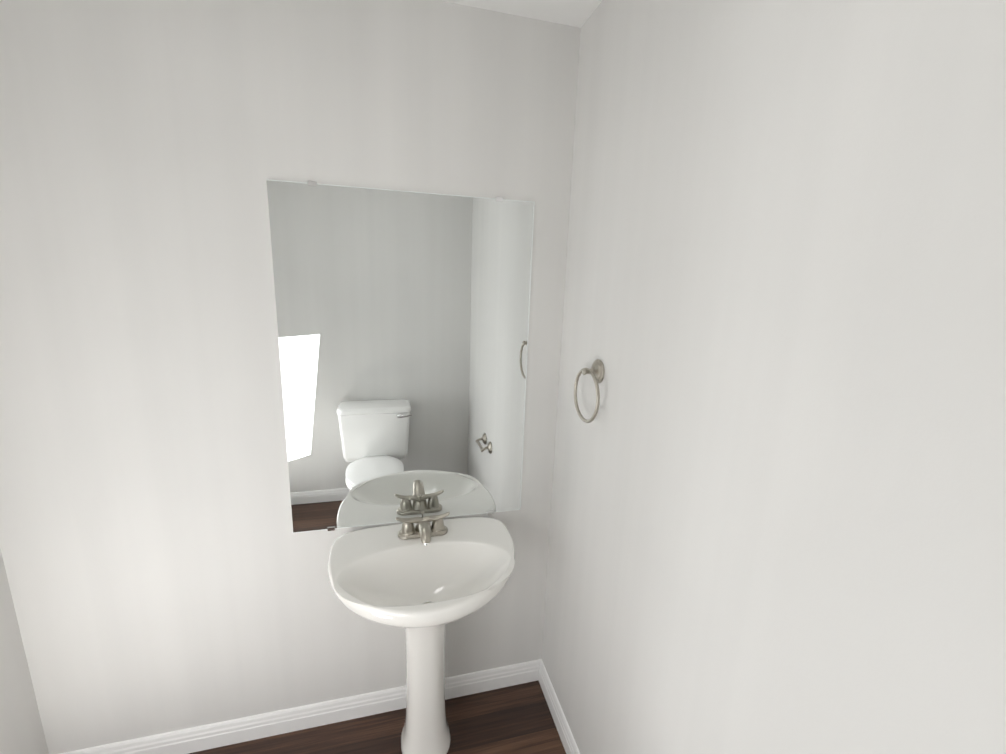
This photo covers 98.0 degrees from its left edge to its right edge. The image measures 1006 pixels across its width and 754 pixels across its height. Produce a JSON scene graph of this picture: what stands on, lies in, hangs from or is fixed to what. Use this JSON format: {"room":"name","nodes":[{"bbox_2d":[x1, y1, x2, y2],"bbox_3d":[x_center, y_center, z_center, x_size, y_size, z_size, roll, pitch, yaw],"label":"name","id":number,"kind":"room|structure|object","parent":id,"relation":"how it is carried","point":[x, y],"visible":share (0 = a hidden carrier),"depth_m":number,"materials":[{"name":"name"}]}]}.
{"room":"bathroom","nodes":[
{"label":"bathroom","id":0,"kind":"room"},
{"bbox_2d":[0,549,48,753],"bbox_3d":[-1.421,0.203,0.897,0.100,2.440,0.600,-1,13,-15],"label":"wall","id":1,"kind":"structure","parent":0,"point":[21,730],"depth_m":1.31,"materials":[{"name":"paint"}]},
{"bbox_2d":[0,0,580,753],"bbox_3d":[-0.635,0.109,1.457,1.907,2.440,0.100,-1,13,-15],"label":"wall","id":2,"kind":"structure","parent":0,"point":[166,566],"depth_m":1.30,"materials":[{"name":"paint"}]},
{"bbox_2d":[59,659,540,753],"bbox_3d":[-0.660,1.267,1.652,1.707,0.092,0.014,-1,13,-15],"label":"baseboard","id":3,"kind":"structure","parent":2,"relation":"attached to","point":[220,734],"depth_m":1.62,"materials":[{"name":"white paint"}]},
{"bbox_2d":[266,179,534,532],"bbox_3d":[-0.301,-0.026,1.458,0.800,1.120,0.008,-1,13,-15],"label":"frameless mirror","id":4,"kind":"object","parent":2,"relation":"attached to","point":[403,324],"visible":0.96,"depth_m":1.44,"materials":[{"name":"white mirror"}]},
{"bbox_2d":[188,680,565,753],"bbox_3d":[-0.438,1.527,0.827,1.907,0.050,1.995,-1,13,-15],"label":"floor","id":5,"kind":"structure","parent":0,"point":[516,719],"depth_m":1.64,"materials":[{"name":"brown wood"}]},
{"bbox_2d":[327,511,514,753],"bbox_3d":[-0.251,0.924,1.448,0.599,0.877,0.458,-1,13,-15],"label":"pedestal sink","id":6,"kind":"object","parent":5,"relation":"on","point":[423,581],"visible":1,"depth_m":1.43,"materials":[{"name":"white ceramic"}]},
{"bbox_2d":[395,511,449,545],"bbox_3d":[-0.261,0.515,1.450,0.183,0.079,0.164,-1,13,-15],"label":"faucet","id":7,"kind":"object","parent":6,"relation":"on","point":[424,533],"depth_m":1.47,"materials":[{"name":"silver metal"}]},
{"bbox_2d":[441,0,601,27],"bbox_3d":[-0.354,-0.904,0.298,1.907,0.050,1.995,-1,13,-15],"label":"ceiling","id":8,"kind":"structure","parent":0,"point":[576,13],"depth_m":1.28,"materials":[{"name":"white paint"}]},
{"bbox_2d":[542,0,1005,753],"bbox_3d":[0.477,0.291,0.792,0.100,2.440,1.795,-1,13,-15],"label":"wall","id":9,"kind":"structure","parent":0,"point":[778,508],"depth_m":0.69,"materials":[{"name":"paint"}]},
{"bbox_2d":[538,659,579,753],"bbox_3d":[0.383,1.439,1.027,0.014,0.092,1.795,-1,13,-15],"label":"baseboard","id":10,"kind":"structure","parent":9,"relation":"attached to","point":[562,725],"depth_m":1.67,"materials":[{"name":"white paint"}]},
{"bbox_2d":[574,359,603,422],"bbox_3d":[0.257,0.042,1.307,0.053,0.192,0.165,-1,13,-15],"label":"towel ring","id":11,"kind":"object","parent":9,"relation":"attached to","point":[596,371],"visible":1,"depth_m":1.28,"materials":[{"name":"silver metal"}]}
]}

